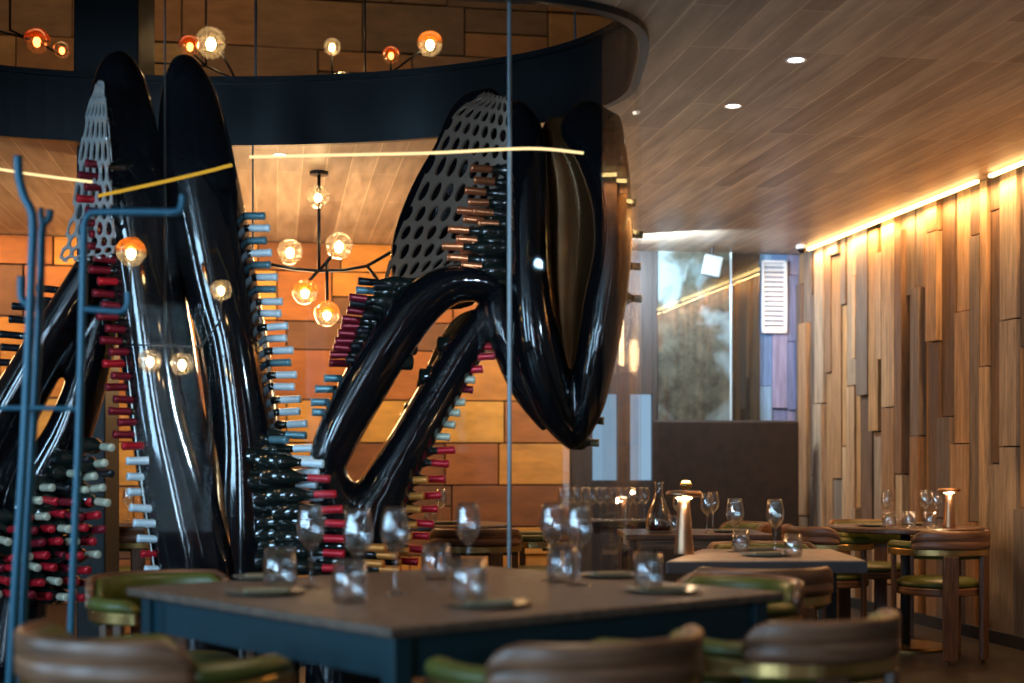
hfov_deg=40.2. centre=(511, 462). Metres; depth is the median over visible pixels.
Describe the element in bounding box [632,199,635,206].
wine bottle
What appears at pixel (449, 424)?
wine bottle
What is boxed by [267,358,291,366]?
wine bottle
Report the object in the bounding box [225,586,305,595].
plate
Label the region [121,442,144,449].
wine bottle
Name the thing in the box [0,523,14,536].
wine bottle
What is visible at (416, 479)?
wine bottle
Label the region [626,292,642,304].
wine bottle
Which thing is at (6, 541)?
wine bottle
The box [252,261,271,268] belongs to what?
wine bottle
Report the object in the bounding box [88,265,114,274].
wine bottle
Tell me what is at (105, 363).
wine bottle
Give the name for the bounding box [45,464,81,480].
wine bottle
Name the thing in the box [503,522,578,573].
barrel chair
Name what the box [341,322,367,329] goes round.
wine bottle
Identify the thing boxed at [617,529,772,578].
dining table
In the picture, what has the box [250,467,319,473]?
wine bottle
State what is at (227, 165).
led strip
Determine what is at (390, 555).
wine bottle
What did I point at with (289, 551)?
wine bottle
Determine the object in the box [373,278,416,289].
wine bottle
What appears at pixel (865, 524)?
plate
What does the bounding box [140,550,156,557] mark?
wine bottle
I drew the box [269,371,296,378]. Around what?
wine bottle
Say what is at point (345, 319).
wine bottle
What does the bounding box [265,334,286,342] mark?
wine bottle
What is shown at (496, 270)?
wine bottle
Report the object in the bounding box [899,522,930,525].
plate
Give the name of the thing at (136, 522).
wine bottle
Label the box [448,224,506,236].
wine bottle
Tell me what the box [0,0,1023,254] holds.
ceiling
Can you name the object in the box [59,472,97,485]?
wine bottle
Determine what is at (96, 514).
wine bottle
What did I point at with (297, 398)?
wine bottle
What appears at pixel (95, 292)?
wine bottle
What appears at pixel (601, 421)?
wine bottle
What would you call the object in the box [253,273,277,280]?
wine bottle
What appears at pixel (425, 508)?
wine bottle
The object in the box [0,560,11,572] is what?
wine bottle
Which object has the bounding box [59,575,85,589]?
wine bottle
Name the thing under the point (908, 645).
round table
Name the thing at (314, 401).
wine bottle
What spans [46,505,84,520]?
wine bottle
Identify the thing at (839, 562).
dining table
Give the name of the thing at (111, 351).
wine bottle
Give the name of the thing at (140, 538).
wine bottle
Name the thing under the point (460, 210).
wine bottle
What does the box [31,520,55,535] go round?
wine bottle
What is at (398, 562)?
wine bottle
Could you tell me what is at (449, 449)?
wine bottle
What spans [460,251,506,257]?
wine bottle
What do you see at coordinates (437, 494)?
wine bottle
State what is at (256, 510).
wine bottle
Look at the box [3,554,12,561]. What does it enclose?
wine bottle
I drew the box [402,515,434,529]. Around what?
wine bottle
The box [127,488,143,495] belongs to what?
wine bottle
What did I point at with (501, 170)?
wine bottle
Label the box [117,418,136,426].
wine bottle
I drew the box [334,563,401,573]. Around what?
wine bottle
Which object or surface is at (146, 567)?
wine bottle
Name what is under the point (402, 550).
wine bottle
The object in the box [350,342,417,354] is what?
wine bottle
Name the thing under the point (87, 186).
wine bottle
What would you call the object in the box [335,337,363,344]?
wine bottle
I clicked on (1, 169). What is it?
led strip
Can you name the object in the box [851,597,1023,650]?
baseboard
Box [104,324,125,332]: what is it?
wine bottle
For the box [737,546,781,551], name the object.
plate
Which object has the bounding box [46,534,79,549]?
wine bottle
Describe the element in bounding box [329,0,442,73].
chandelier
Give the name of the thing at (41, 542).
wine bottle
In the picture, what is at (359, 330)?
wine bottle
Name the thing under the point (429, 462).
wine bottle
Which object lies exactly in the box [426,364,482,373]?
wine bottle
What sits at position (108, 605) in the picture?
barrel chair
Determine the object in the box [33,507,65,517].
wine bottle
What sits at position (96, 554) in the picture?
wine bottle
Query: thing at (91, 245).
wine bottle
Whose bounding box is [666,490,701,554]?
table lamp
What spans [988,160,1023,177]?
led strip
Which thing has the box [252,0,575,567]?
window frame
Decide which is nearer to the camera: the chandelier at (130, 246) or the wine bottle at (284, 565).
the chandelier at (130, 246)
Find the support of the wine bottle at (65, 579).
on the wine bottle at (79, 597)
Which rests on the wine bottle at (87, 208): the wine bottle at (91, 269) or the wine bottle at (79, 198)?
the wine bottle at (79, 198)
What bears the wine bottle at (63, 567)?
on the wine bottle at (57, 581)
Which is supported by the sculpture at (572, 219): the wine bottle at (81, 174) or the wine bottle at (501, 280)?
the wine bottle at (501, 280)
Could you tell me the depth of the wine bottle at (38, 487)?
6.21 m
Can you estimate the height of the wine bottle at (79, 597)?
0.075 m
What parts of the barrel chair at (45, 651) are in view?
backrest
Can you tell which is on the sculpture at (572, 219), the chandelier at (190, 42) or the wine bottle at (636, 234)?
the wine bottle at (636, 234)
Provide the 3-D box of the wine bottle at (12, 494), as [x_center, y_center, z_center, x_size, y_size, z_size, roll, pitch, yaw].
[-2.123,0.147,6.245,0.306,0.086,0.073,0,0,36]
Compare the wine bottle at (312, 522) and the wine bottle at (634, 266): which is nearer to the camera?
the wine bottle at (312, 522)
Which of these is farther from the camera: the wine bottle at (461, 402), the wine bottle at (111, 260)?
the wine bottle at (461, 402)
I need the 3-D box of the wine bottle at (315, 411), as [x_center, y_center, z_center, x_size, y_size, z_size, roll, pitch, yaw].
[-0.771,-0.221,6.304,0.258,0.078,0.073,0,0,-14]
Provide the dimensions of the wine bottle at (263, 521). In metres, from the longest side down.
0.302 x 0.075 x 0.073 m
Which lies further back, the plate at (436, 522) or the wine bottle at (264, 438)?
the plate at (436, 522)
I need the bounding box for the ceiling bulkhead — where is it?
[0,0,648,146]
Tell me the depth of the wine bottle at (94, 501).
6.16 m
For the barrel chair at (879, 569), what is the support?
on the floor
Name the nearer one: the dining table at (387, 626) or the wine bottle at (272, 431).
the dining table at (387, 626)
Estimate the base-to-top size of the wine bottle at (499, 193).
0.084 m
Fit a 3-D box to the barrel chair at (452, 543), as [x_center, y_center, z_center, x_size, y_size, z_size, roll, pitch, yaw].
[-0.222,0.769,8.496,0.576,0.762,0.535,0,0,5]
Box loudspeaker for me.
[701,247,722,277]
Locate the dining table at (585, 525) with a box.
[548,519,667,581]
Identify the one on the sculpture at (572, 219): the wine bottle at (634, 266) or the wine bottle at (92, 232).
the wine bottle at (634, 266)
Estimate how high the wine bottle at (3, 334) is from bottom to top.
0.084 m
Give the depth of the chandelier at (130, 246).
5.85 m
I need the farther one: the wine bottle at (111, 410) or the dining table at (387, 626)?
the wine bottle at (111, 410)
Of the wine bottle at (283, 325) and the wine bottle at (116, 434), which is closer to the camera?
the wine bottle at (116, 434)
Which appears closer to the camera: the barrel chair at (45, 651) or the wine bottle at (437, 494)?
the barrel chair at (45, 651)
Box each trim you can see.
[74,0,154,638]
[730,252,731,419]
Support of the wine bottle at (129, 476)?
in the sculpture at (195, 485)
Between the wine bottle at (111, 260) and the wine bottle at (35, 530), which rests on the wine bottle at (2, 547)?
the wine bottle at (35, 530)
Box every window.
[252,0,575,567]
[570,251,657,580]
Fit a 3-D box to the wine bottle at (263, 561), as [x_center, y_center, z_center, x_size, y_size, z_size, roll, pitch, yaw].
[-0.967,0.429,6.113,0.305,0.083,0.073,0,0,5]
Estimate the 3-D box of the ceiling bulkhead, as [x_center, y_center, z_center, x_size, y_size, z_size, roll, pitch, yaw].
[-1.600,-2.015,6.750,4.440,0.390,2.640,0,0,0]
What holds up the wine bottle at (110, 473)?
on the wine bottle at (94, 475)
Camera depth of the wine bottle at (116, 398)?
6.19 m
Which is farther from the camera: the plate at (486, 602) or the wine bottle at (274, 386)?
the wine bottle at (274, 386)
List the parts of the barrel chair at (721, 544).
backrest, leg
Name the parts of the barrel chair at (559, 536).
leg, seat, backrest, leg, leg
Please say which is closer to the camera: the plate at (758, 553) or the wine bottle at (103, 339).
the plate at (758, 553)
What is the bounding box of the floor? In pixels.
[46,603,1023,682]
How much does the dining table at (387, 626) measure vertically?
0.760 m
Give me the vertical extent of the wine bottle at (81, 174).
0.075 m
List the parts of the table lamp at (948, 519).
stem, lamp shade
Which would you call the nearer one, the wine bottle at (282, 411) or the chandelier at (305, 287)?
the wine bottle at (282, 411)
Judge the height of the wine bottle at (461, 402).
0.081 m
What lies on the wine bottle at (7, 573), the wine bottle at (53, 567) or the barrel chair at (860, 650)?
the wine bottle at (53, 567)
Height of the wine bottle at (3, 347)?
0.081 m
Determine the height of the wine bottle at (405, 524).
0.075 m
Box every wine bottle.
[0,330,23,339]
[0,343,20,351]
[0,359,11,365]
[0,508,33,523]
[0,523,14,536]
[0,532,12,545]
[0,537,10,550]
[0,550,33,563]
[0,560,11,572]
[0,564,5,571]
[0,571,20,584]
[0,575,10,584]
[0,585,19,597]
[1,584,36,598]
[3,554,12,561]
[6,538,45,549]
[8,315,34,323]
[8,523,38,537]
[8,589,52,604]
[9,487,58,505]
[10,496,42,505]
[11,302,47,310]
[11,509,50,522]
[14,481,55,492]
[21,561,41,571]
[29,559,57,572]
[29,571,62,585]
[29,578,45,586]
[30,551,50,558]
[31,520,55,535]
[31,535,62,550]
[31,550,66,559]
[33,493,71,509]
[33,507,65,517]
[35,297,51,303]
[35,474,72,492]
[36,519,70,534]
[37,550,84,564]
[37,587,67,603]
[38,587,84,603]
[40,564,68,572]
[44,285,58,292]
[44,563,91,576]
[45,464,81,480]
[45,575,79,587]
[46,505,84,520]
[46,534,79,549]
[48,482,89,497]
[50,449,90,464]
[53,519,88,534]
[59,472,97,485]
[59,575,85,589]
[61,496,92,509]
[62,547,101,563]
[64,535,96,547]
[65,464,114,477]
[66,510,101,523]
[67,523,106,538]
[68,492,110,508]
[73,456,108,470]
[76,194,101,202]
[77,171,104,180]
[80,218,108,227]
[81,483,106,492]
[82,437,114,453]
[83,183,120,191]
[85,159,154,171]
[85,206,96,212]
[88,242,115,250]
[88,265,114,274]
[89,230,109,238]
[91,289,115,297]
[93,253,117,263]
[95,313,124,320]
[97,277,117,284]
[99,336,126,344]
[101,301,119,307]
[102,359,124,367]
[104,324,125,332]
[104,383,127,390]
[108,348,128,355]
[108,407,134,415]
[110,371,130,380]
[112,395,133,403]
[112,430,136,438]
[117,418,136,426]
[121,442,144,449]
[126,457,152,464]
[126,472,143,480]
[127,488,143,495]
[129,503,152,512]
[133,519,160,527]
[136,534,156,542]
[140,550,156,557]
[144,565,158,569]
[243,212,265,219]
[245,224,270,231]
[245,448,312,464]
[247,236,266,244]
[247,473,317,489]
[248,249,271,256]
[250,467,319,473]
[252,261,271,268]
[252,501,320,513]
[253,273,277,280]
[253,490,323,506]
[254,451,323,468]
[254,526,323,542]
[255,553,322,569]
[256,285,276,292]
[256,514,326,530]
[257,297,282,305]
[258,540,318,552]
[259,310,281,317]
[259,467,330,485]
[260,322,288,331]
[261,434,288,443]
[261,569,321,572]
[262,443,311,452]
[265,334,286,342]
[266,487,336,503]
[267,346,293,354]
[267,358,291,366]
[267,427,307,439]
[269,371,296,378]
[270,383,294,390]
[272,503,342,520]
[273,395,301,403]
[274,557,344,575]
[275,407,300,415]
[275,528,346,544]
[275,544,345,558]
[277,516,347,529]
[278,419,307,429]
[311,398,329,405]
[312,408,324,415]
[315,385,336,392]
[316,555,384,567]
[318,538,386,554]
[321,572,337,575]
[324,374,342,381]
[329,359,348,366]
[330,351,354,358]
[333,343,356,352]
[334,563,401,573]
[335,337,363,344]
[338,329,367,339]
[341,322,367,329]
[342,315,376,326]
[345,354,413,370]
[346,306,375,315]
[349,293,396,307]
[349,301,385,313]
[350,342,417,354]
[350,551,398,559]
[355,286,400,294]
[356,327,371,334]
[357,276,410,290]
[362,311,381,320]
[365,300,373,305]
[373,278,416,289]
[394,559,401,565]
[395,547,409,554]
[399,412,455,428]
[400,533,412,540]
[400,557,417,565]
[401,521,417,528]
[401,543,426,553]
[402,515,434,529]
[402,530,429,539]
[404,402,460,416]
[404,505,421,513]
[405,503,437,515]
[408,490,441,504]
[408,492,424,499]
[409,397,464,405]
[411,476,428,483]
[415,474,445,485]
[417,380,473,393]
[418,368,474,383]
[423,459,449,467]
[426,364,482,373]
[427,446,455,457]
[436,336,491,351]
[436,433,449,440]
[438,351,494,360]
[442,240,506,256]
[447,253,506,263]
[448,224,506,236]
[456,235,506,242]
[457,206,505,217]
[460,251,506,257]
[461,261,506,266]
[463,215,506,223]
[465,186,506,201]
[468,198,506,207]
[471,163,506,176]
[473,207,506,218]
[474,176,506,186]
[475,263,506,277]
[478,219,506,225]
[497,278,506,285]
[571,439,598,449]
[597,417,603,424]
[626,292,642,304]
[631,262,640,270]
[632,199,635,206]
[632,230,643,238]
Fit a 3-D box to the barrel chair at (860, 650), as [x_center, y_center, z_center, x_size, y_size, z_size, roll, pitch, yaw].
[0.744,0.769,3.700,0.576,0.762,0.535,0,0,-35]
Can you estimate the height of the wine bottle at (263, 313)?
0.075 m
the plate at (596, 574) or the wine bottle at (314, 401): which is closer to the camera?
the plate at (596, 574)
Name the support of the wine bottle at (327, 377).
in the sculpture at (572, 219)
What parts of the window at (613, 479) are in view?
pane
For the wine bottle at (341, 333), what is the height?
0.080 m
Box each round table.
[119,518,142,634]
[404,521,506,567]
[828,522,984,652]
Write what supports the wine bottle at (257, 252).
in the sculpture at (195, 485)
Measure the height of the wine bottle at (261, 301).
0.075 m
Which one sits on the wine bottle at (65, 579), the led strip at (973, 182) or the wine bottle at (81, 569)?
the wine bottle at (81, 569)
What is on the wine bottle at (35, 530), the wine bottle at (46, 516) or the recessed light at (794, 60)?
the wine bottle at (46, 516)
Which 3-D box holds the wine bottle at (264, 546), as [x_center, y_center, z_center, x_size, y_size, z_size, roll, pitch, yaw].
[-0.955,0.362,6.130,0.302,0.075,0.073,-1,0,5]
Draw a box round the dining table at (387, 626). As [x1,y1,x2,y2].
[126,566,783,682]
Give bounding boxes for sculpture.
[0,51,299,682]
[305,88,632,682]
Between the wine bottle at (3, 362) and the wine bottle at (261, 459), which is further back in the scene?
the wine bottle at (3, 362)
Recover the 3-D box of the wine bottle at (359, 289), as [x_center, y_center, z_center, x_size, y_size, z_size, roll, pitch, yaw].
[-0.578,-0.774,6.330,0.257,0.075,0.073,2,0,-16]
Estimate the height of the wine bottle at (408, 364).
0.075 m
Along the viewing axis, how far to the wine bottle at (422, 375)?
6.38 m
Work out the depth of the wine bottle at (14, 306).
6.60 m
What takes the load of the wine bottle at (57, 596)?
in the sculpture at (195, 485)
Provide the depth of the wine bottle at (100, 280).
6.18 m
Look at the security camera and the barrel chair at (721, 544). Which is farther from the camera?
the security camera
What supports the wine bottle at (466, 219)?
in the sculpture at (572, 219)
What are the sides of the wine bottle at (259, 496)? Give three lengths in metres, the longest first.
0.302 x 0.075 x 0.073 m
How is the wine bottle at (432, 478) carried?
in the sculpture at (572, 219)
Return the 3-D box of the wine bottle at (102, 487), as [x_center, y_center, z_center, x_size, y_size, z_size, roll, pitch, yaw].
[-1.905,0.128,6.256,0.260,0.084,0.073,0,0,37]
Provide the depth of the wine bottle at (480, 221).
6.29 m
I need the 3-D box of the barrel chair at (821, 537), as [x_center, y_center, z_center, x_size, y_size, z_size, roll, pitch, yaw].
[1.956,0.769,8.745,0.535,0.762,0.576,0,0,-13]
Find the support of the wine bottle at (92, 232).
on the wine bottle at (91, 245)
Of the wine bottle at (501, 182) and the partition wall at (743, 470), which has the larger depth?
the partition wall at (743, 470)
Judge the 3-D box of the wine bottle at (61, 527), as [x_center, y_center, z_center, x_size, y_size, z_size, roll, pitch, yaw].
[-2.033,0.286,6.233,0.073,0.075,0.257,0,2,-45]
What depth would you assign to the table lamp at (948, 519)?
8.38 m
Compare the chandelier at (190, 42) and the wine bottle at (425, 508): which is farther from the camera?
the chandelier at (190, 42)
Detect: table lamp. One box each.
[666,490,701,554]
[937,488,960,527]
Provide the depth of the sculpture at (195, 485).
6.30 m
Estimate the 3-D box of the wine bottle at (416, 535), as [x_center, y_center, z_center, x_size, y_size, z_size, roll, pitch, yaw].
[-0.509,0.333,6.444,0.257,0.075,0.073,1,0,6]
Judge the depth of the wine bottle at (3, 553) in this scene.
6.21 m
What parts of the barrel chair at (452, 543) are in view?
leg, leg, backrest, leg, leg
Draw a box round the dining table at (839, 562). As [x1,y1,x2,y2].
[666,549,867,620]
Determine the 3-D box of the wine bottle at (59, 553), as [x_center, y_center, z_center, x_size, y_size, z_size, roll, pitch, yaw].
[-2.099,0.407,6.266,0.302,0.075,0.073,-1,0,35]
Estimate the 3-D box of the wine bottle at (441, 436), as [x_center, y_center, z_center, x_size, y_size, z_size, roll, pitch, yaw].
[-0.412,-0.123,6.418,0.257,0.075,0.073,2,0,4]
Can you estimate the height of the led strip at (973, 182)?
0.020 m
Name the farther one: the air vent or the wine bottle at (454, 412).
the air vent
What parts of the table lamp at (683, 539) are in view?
stem, lamp shade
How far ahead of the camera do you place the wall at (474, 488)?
11.91 m
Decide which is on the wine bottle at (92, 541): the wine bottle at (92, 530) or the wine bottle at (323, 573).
the wine bottle at (92, 530)
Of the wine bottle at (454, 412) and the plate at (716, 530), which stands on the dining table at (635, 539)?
the plate at (716, 530)
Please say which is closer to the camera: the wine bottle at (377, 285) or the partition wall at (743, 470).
the wine bottle at (377, 285)
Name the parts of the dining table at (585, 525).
leg, leg, leg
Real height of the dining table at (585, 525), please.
0.760 m
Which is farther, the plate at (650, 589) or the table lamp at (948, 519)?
the table lamp at (948, 519)
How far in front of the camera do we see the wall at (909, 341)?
10.00 m
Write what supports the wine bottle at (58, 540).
on the wine bottle at (59, 553)
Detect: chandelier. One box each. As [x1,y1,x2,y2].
[0,0,64,56]
[115,0,223,369]
[155,0,234,75]
[271,170,390,319]
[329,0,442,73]
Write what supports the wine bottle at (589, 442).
on the sculpture at (572, 219)
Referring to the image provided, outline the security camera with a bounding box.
[796,244,807,253]
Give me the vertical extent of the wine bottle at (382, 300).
0.084 m
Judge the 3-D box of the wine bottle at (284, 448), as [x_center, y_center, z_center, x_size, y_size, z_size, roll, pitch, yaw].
[-1.044,-0.057,6.338,0.304,0.080,0.073,0,0,9]
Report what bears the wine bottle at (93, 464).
on the wine bottle at (94, 475)
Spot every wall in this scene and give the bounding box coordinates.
[0,0,798,603]
[653,420,798,582]
[795,166,1023,636]
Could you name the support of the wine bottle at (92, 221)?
on the wine bottle at (92, 232)
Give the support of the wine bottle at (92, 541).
on the wine bottle at (96, 554)
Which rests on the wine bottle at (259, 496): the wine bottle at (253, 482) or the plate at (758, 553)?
the wine bottle at (253, 482)
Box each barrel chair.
[14,619,293,682]
[85,569,253,663]
[119,526,147,634]
[424,624,703,682]
[429,528,522,568]
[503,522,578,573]
[676,573,804,682]
[692,566,832,620]
[694,521,771,551]
[700,608,900,682]
[707,541,823,620]
[781,524,872,620]
[828,519,913,635]
[887,529,989,665]
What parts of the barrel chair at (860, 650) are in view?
backrest, leg, leg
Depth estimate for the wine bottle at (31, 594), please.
6.12 m
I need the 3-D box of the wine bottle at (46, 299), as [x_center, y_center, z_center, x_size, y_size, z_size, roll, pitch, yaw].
[-2.120,-0.764,6.615,0.302,0.075,0.073,1,0,-9]
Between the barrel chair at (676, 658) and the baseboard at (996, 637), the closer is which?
the barrel chair at (676, 658)
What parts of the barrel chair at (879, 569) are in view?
leg, leg, backrest, leg, seat, seat frame, leg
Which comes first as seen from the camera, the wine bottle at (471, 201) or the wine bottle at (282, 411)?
the wine bottle at (471, 201)
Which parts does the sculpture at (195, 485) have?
leg, perforated panel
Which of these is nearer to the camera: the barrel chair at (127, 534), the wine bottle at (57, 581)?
the wine bottle at (57, 581)
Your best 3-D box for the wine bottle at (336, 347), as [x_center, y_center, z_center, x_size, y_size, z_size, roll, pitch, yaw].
[-0.677,-0.504,6.304,0.260,0.082,0.073,0,0,-13]
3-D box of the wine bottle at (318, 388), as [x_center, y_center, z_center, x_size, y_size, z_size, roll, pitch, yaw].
[-0.761,-0.333,6.326,0.257,0.075,0.073,0,0,-14]
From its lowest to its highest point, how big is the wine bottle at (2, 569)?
0.080 m
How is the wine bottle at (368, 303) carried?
in the sculpture at (572, 219)
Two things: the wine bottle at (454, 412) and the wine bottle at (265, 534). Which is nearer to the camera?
the wine bottle at (265, 534)
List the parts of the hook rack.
post, post, post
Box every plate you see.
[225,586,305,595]
[232,573,291,579]
[434,521,464,523]
[444,597,531,608]
[580,571,643,578]
[624,585,703,593]
[711,529,745,532]
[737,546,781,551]
[740,551,791,556]
[855,523,887,526]
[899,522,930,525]
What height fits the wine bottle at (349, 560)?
0.075 m
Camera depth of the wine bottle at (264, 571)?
6.16 m
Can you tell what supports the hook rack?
on the floor
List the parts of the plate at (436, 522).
dish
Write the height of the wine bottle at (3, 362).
0.079 m
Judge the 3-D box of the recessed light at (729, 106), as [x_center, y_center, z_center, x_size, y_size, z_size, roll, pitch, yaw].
[1.145,-1.848,7.255,0.096,0.004,0.096,0,0,0]
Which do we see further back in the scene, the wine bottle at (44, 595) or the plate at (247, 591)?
the wine bottle at (44, 595)
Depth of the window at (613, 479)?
12.20 m
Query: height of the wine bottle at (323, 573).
0.079 m
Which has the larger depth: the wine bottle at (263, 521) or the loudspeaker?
the loudspeaker
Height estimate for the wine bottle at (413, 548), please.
0.083 m
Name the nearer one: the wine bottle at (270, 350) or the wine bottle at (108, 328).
the wine bottle at (108, 328)
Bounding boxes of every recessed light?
[724,104,741,108]
[785,57,806,63]
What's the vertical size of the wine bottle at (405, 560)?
0.081 m
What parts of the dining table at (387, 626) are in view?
leg, leg, leg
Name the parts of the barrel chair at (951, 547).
leg, seat, seat frame, leg, backrest, leg, leg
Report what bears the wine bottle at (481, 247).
in the sculpture at (572, 219)
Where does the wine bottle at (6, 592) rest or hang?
on the wine bottle
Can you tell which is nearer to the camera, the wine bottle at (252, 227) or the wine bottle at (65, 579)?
the wine bottle at (65, 579)
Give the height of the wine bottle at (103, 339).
0.075 m
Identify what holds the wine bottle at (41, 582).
on the wine bottle at (31, 594)
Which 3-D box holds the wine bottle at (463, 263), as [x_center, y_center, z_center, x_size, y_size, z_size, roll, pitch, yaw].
[-0.080,-0.875,6.334,0.305,0.083,0.073,0,0,-7]
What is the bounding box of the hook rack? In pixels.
[0,155,186,682]
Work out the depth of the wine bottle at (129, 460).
6.17 m
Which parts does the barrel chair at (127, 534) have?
seat, backrest, leg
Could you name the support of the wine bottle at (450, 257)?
on the wine bottle at (463, 263)
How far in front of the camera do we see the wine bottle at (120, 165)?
6.21 m
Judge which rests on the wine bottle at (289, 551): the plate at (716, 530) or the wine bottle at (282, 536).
the wine bottle at (282, 536)
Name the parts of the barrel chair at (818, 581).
backrest, leg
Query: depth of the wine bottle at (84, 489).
6.26 m
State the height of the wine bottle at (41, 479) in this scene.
0.086 m
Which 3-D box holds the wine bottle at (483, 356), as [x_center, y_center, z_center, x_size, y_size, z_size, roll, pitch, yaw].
[-0.206,-0.478,6.404,0.259,0.080,0.073,0,0,4]
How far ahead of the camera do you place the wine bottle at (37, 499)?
6.18 m
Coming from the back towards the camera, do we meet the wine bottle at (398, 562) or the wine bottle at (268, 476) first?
the wine bottle at (398, 562)
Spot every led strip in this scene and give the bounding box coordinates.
[0,168,91,182]
[98,163,231,196]
[250,147,583,157]
[807,180,978,250]
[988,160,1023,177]
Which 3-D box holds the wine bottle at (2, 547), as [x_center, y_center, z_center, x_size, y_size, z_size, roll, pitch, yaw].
[-2.253,0.371,6.274,0.305,0.085,0.073,0,0,44]
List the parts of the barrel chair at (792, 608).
seat, leg, backrest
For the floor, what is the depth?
8.03 m
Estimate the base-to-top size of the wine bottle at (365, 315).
0.084 m
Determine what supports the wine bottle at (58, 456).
on the wine bottle at (110, 473)
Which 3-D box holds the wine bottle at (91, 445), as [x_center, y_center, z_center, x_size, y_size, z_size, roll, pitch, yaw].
[-1.850,-0.079,6.244,0.259,0.080,0.073,0,0,44]
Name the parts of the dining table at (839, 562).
leg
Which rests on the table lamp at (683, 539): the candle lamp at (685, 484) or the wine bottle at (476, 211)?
the candle lamp at (685, 484)
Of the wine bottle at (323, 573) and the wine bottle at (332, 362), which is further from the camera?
the wine bottle at (332, 362)
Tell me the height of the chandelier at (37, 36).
1.666 m
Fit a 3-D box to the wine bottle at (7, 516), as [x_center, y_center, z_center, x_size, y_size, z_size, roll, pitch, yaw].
[-2.246,0.242,6.279,0.302,0.075,0.073,-1,-1,38]
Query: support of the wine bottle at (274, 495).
on the wine bottle at (288, 511)
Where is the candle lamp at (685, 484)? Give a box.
[680,480,691,489]
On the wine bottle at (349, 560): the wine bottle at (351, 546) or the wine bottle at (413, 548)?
the wine bottle at (351, 546)
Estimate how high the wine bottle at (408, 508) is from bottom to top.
0.082 m
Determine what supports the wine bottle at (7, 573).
on the wine bottle at (31, 594)
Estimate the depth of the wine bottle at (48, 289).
6.60 m
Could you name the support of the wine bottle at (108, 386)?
in the sculpture at (195, 485)
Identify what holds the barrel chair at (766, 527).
on the floor
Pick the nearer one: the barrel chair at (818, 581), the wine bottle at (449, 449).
the barrel chair at (818, 581)
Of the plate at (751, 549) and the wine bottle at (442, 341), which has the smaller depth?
the plate at (751, 549)
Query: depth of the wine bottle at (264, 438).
6.29 m
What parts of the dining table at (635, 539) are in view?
leg, leg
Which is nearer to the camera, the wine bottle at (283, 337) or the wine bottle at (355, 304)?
the wine bottle at (355, 304)
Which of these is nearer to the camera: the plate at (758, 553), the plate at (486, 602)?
the plate at (486, 602)
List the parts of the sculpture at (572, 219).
perforated panel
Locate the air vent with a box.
[761,260,786,332]
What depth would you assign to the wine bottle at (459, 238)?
6.28 m
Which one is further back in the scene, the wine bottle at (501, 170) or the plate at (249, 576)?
the wine bottle at (501, 170)
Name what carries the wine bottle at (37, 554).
on the wine bottle at (53, 567)
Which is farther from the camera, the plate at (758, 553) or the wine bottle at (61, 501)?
the wine bottle at (61, 501)
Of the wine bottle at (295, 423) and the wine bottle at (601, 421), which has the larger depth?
the wine bottle at (295, 423)
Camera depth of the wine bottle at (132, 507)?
6.18 m
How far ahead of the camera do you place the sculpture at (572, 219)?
6.27 m
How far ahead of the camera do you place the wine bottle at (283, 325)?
6.43 m
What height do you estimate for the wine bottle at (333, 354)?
0.075 m
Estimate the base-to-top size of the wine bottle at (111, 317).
0.080 m
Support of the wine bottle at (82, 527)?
on the wine bottle at (66, 541)
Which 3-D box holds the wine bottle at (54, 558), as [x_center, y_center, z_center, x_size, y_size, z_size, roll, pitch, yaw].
[-1.999,0.426,6.206,0.305,0.085,0.073,0,0,38]
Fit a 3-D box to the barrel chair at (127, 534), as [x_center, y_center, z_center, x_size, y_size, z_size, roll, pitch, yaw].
[-2.452,0.769,8.926,0.576,0.762,0.535,0,0,5]
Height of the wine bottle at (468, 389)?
0.084 m
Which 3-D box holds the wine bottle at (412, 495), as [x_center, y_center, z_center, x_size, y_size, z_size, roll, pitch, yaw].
[-0.507,0.152,6.387,0.218,0.075,0.073,-1,0,12]
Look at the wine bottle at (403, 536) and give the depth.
6.36 m
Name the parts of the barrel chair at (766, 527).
backrest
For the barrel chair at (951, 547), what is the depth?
7.99 m
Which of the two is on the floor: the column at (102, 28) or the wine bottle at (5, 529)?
the column at (102, 28)
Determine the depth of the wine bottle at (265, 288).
6.46 m
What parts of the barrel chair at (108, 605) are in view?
leg, leg, backrest, leg, seat, leg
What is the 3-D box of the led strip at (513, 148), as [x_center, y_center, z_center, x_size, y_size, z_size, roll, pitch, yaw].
[-0.364,-1.217,5.493,1.316,0.062,0.077,0,0,-7]
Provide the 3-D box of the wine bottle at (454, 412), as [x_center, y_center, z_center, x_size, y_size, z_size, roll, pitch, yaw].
[-0.366,-0.241,6.439,0.259,0.080,0.073,0,0,8]
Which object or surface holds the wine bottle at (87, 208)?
on the wine bottle at (92, 221)
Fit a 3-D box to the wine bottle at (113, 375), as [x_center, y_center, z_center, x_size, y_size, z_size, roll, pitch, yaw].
[-1.646,-0.378,6.264,0.304,0.079,0.073,0,0,-38]
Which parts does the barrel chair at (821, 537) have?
backrest, seat, seat frame, leg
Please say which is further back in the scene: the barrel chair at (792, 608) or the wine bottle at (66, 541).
the wine bottle at (66, 541)
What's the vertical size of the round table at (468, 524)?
0.760 m
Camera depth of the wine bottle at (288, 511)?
6.00 m
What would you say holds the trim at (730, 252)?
attached to the wall at (474, 488)
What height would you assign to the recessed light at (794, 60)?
0.004 m
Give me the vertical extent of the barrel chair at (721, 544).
0.762 m
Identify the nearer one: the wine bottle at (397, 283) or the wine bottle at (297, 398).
the wine bottle at (397, 283)
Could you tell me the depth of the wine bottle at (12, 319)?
6.60 m

